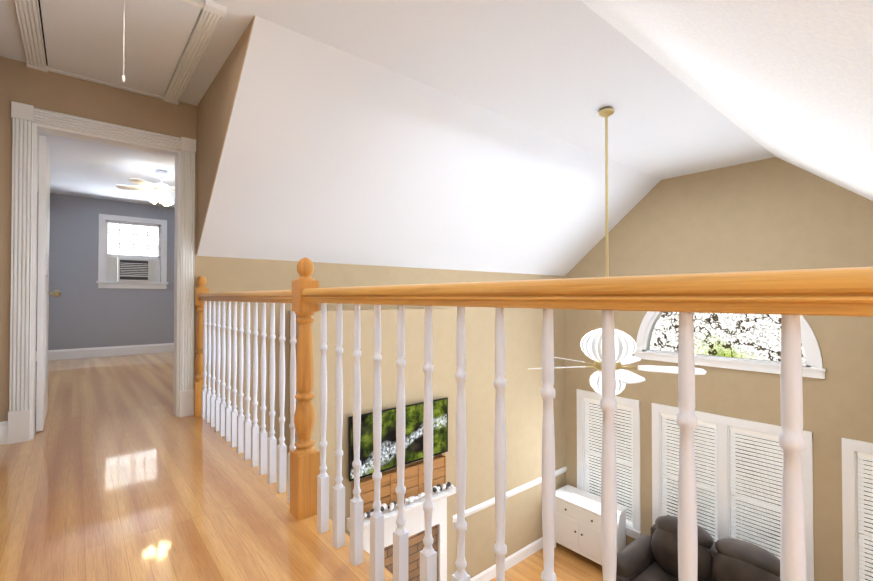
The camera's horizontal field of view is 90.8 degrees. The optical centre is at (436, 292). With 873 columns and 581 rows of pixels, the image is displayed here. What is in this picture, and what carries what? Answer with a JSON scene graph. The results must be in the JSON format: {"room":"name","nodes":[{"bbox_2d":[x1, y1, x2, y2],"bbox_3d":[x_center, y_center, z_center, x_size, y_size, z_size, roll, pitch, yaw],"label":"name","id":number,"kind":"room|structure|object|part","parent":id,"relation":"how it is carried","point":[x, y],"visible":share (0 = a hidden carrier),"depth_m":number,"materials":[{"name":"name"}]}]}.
{"room":"upstairs landing","nodes":[
{"label":"upstairs landing","id":0,"kind":"room"},
{"bbox_2d":[36,192,174,350],"bbox_3d":[-4.652,-0.215,7.187,3.270,2.440,0.120,1,-1,-40],"label":"wall","id":1,"kind":"structure","parent":0,"point":[85,311],"depth_m":6.59,"materials":[{"name":"grey paint"}]},
{"bbox_2d":[36,343,173,360],"bbox_3d":[-4.608,0.929,7.121,3.070,0.150,0.016,1,-1,-40],"label":"baseboard","id":2,"kind":"structure","parent":1,"relation":"attached to","point":[64,354],"depth_m":6.70,"materials":[{"name":"white wood"}]},
{"bbox_2d":[97,214,167,288],"bbox_3d":[-4.880,-0.633,6.942,0.940,1.150,0.130,1,-1,-40],"label":"window","id":3,"kind":"structure","parent":1,"relation":"in","point":[107,270],"depth_m":6.90,"materials":[{"name":"white"}]},
{"bbox_2d":[117,258,149,281],"bbox_3d":[-4.945,-0.354,7.017,0.410,0.366,0.368,1,-1,-40],"label":"air conditioner unit","id":4,"kind":"object","parent":3,"relation":"attached to","point":[132,270],"visible":0.98,"depth_m":6.88,"materials":[{"name":"white plastic"}]},
{"bbox_2d":[0,0,263,207],"bbox_3d":[-1.705,-1.560,2.953,4.200,0.150,10.420,1,-1,-40],"label":"ceiling","id":5,"kind":"structure","parent":0,"point":[84,168],"depth_m":4.52,"materials":[{"name":"white paint"}]},
{"bbox_2d":[14,0,226,104],"bbox_3d":[-1.884,-1.271,2.530,0.851,0.436,1.435,1,-1,-40],"label":"attic hatch","id":6,"kind":"object","parent":5,"relation":"attached to","point":[136,46],"visible":1,"depth_m":2.51,"materials":[{"name":"white wood"}]},
{"bbox_2d":[116,170,174,205],"bbox_3d":[-3.310,-1.198,5.212,0.904,0.519,0.900,1,-1,-40],"label":"fan","id":7,"kind":"object","parent":5,"relation":"hanging from","point":[161,190],"visible":1,"depth_m":5.11,"materials":[{"name":"white"}]},
{"bbox_2d":[0,352,392,580],"bbox_3d":[-1.356,1.107,3.135,3.190,0.300,10.300,1,-1,-40],"label":"floor","id":8,"kind":"structure","parent":0,"point":[116,469],"depth_m":1.96,"materials":[{"name":"brown wood"}]},
{"bbox_2d":[193,257,872,580],"bbox_3d":[-0.486,0.396,1.752,0.092,1.091,4.344,1,-1,-40],"label":"balustrade railing","id":9,"kind":"object","parent":8,"relation":"on","point":[790,297],"visible":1,"depth_m":1.08,"materials":[{"name":"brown wood"}]},
{"bbox_2d":[196,15,254,255],"bbox_3d":[-1.440,-0.891,2.867,0.006,1.190,1.440,1,-1,-40],"label":"wall","id":10,"kind":"structure","parent":0,"point":[215,105],"depth_m":2.99,"materials":[{"name":"beige paint"}]},
{"bbox_2d":[0,56,565,578],"bbox_3d":[-0.454,1.106,4.683,6.560,5.140,0.123,1,-1,-40],"label":"wall","id":11,"kind":"structure","parent":0,"point":[523,401],"depth_m":4.77,"materials":[{"name":"beige paint"}]},
{"bbox_2d":[0,421,7,444],"bbox_3d":[-2.331,0.886,3.025,1.109,0.140,0.016,1,-1,-40],"label":"baseboard","id":12,"kind":"structure","parent":11,"relation":"attached to","point":[3,432],"depth_m":2.70,"materials":[{"name":"white wood"}]},
{"bbox_2d":[36,135,60,431],"bbox_3d":[-2.932,-0.060,3.266,0.112,2.022,0.780,1,-1,-40],"label":"bedroom door","id":13,"kind":"structure","parent":11,"relation":"in","point":[44,293],"depth_m":2.96,"materials":[{"name":"white wood"}]},
{"bbox_2d":[7,101,195,443],"bbox_3d":[-2.349,-0.123,3.113,1.038,2.161,0.183,1,-1,-40],"label":"door frame","id":14,"kind":"structure","parent":11,"relation":"attached to","point":[29,122],"depth_m":2.84,"materials":[{"name":"white wood"}]},
{"bbox_2d":[276,472,392,578],"bbox_3d":[-0.443,1.092,1.781,0.024,0.300,4.350,1,-1,-40],"label":"trim","id":15,"kind":"structure","parent":11,"relation":"attached to","point":[386,571],"depth_m":1.55,"materials":[{"name":"brown wood"}]},
{"bbox_2d":[470,537,542,580],"bbox_3d":[0.957,3.613,5.746,2.605,0.150,0.016,1,-1,-40],"label":"baseboard","id":16,"kind":"structure","parent":11,"relation":"attached to","point":[512,560],"depth_m":5.79,"materials":[{"name":"white wood"}]},
{"bbox_2d":[453,466,566,522],"bbox_3d":[0.078,2.700,5.014,4.995,0.080,0.028,1,-1,-40],"label":"trim","id":17,"kind":"structure","parent":11,"relation":"attached to","point":[490,502],"depth_m":5.77,"materials":[{"name":"white wood"}]},
{"bbox_2d":[289,308,452,580],"bbox_3d":[-0.576,1.921,4.267,1.670,3.500,0.350,1,-1,-40],"label":"wall","id":18,"kind":"structure","parent":0,"point":[442,361],"depth_m":4.10,"materials":[{"name":"beige paint"}]},
{"bbox_2d":[348,397,447,481],"bbox_3d":[-0.341,1.395,4.202,1.160,0.570,0.052,1,-1,-40],"label":"screen","id":19,"kind":"object","parent":18,"relation":"attached to","point":[414,414],"visible":0.75,"depth_m":4.13,"materials":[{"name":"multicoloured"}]},
{"bbox_2d":[197,0,872,275],"bbox_3d":[1.493,-0.807,3.422,5.220,1.745,4.650,1,-1,-40],"label":"ceiling","id":20,"kind":"structure","parent":0,"point":[467,135],"depth_m":3.10,"materials":[{"name":"white paint"}]},
{"bbox_2d":[528,107,706,394],"bbox_3d":[1.381,-0.308,3.506,1.282,2.339,1.287,1,-1,-40],"label":"ceiling fan","id":21,"kind":"object","parent":20,"relation":"hanging from","point":[591,345],"visible":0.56,"depth_m":3.36,"materials":[{"name":"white metal"}]},
{"bbox_2d":[490,542,602,580],"bbox_3d":[1.416,3.760,3.304,5.420,0.200,4.650,1,-1,-40],"label":"floor","id":22,"kind":"structure","parent":0,"point":[570,565],"depth_m":5.75,"materials":[{"name":"brown wood"}]},
{"bbox_2d":[346,483,455,580],"bbox_3d":[-0.215,2.843,4.042,1.170,1.649,0.438,1,-1,-40],"label":"fireplace surround","id":23,"kind":"object","parent":22,"relation":"on","point":[414,525],"visible":0.44,"depth_m":4.24,"materials":[{"name":"white painted wood"}]},
{"bbox_2d":[353,454,445,516],"bbox_3d":[-0.325,1.860,4.185,1.050,0.315,0.088,1,-1,-40],"label":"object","id":24,"kind":"object","parent":23,"relation":"on","point":[414,479],"visible":0.56,"depth_m":4.16,"materials":[{"name":"brown wood"}]},
{"bbox_2d":[363,482,452,520],"bbox_3d":[-0.257,1.975,4.100,1.086,0.083,0.084,1,-1,-40],"label":"garland","id":25,"kind":"object","parent":23,"relation":"on","point":[438,488],"visible":0.75,"depth_m":4.11,"materials":[{"name":"white"}]},
{"bbox_2d":[554,485,627,564],"bbox_3d":[2.108,3.301,6.019,0.472,0.779,0.930,1,-1,-40],"label":"base cabinet","id":26,"kind":"object","parent":22,"relation":"on","point":[577,520],"visible":0.73,"depth_m":5.90,"materials":[{"name":"white wood"}]},
{"bbox_2d":[616,516,779,580],"bbox_3d":[2.827,3.143,4.523,0.960,1.060,1.780,1,-1,-40],"label":"leather sofa","id":27,"kind":"object","parent":22,"relation":"on","point":[653,556],"visible":0.83,"depth_m":4.74,"materials":[{"name":"black leather"}]},
{"bbox_2d":[565,157,872,580],"bbox_3d":[3.438,1.035,5.026,0.150,5.290,4.650,1,-1,-40],"label":"wall","id":28,"kind":"structure","parent":0,"point":[772,213],"depth_m":4.79,"materials":[{"name":"beige paint"}]},
{"bbox_2d":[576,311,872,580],"bbox_3d":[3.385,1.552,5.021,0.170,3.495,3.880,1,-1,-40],"label":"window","id":29,"kind":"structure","parent":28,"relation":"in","point":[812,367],"depth_m":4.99,"materials":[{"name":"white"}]},
{"bbox_2d":[584,398,602,496],"bbox_3d":[2.304,2.257,6.290,0.038,1.376,0.285,1,-1,-40],"label":"window blinds","id":30,"kind":"object","parent":29,"relation":"attached to","point":[587,400],"depth_m":6.30,"materials":[{"name":"white"}]},
{"bbox_2d":[614,404,632,525],"bbox_3d":[2.592,2.366,5.944,0.038,1.602,0.256,1,-1,-40],"label":"window blinds","id":31,"kind":"object","parent":29,"relation":"attached to","point":[621,407],"depth_m":5.93,"materials":[{"name":"white"}]},
{"bbox_2d":[661,413,679,516],"bbox_3d":[2.986,2.212,5.475,0.038,1.306,0.215,1,-1,-40],"label":"window blinds","id":32,"kind":"object","parent":29,"relation":"attached to","point":[666,416],"depth_m":5.48,"materials":[{"name":"white"}]},
{"bbox_2d":[694,420,717,541],"bbox_3d":[3.240,2.248,5.170,0.038,1.384,0.239,1,-1,-40],"label":"window blinds","id":33,"kind":"object","parent":29,"relation":"attached to","point":[700,423],"depth_m":5.16,"materials":[{"name":"white"}]},
{"bbox_3d":[3.418,1.552,5.049,0.036,3.232,3.656,1,-1,-40],"label":"gable window glass","id":34,"kind":"part","parent":29,"relation":"part of","materials":[{"name":"clear glass"}]},
{"bbox_2d":[730,427,782,558],"bbox_3d":[3.558,2.203,4.790,0.038,1.305,0.479,1,-1,-40],"label":"window blinds","id":35,"kind":"object","parent":29,"relation":"attached to","point":[734,430],"depth_m":4.79,"materials":[{"name":"white"}]},
{"bbox_2d":[857,452,872,580],"bbox_3d":[4.115,2.156,4.125,0.038,1.227,0.102,1,-1,-40],"label":"window blinds","id":36,"kind":"object","parent":29,"relation":"attached to","point":[864,456],"depth_m":4.13,"materials":[{"name":"white"}]},
{"label":"outside","id":37,"kind":"structure","parent":0,"visible":0},
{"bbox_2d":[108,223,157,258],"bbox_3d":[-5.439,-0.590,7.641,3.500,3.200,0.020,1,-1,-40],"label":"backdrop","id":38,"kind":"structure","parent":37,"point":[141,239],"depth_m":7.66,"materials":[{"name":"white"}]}
]}

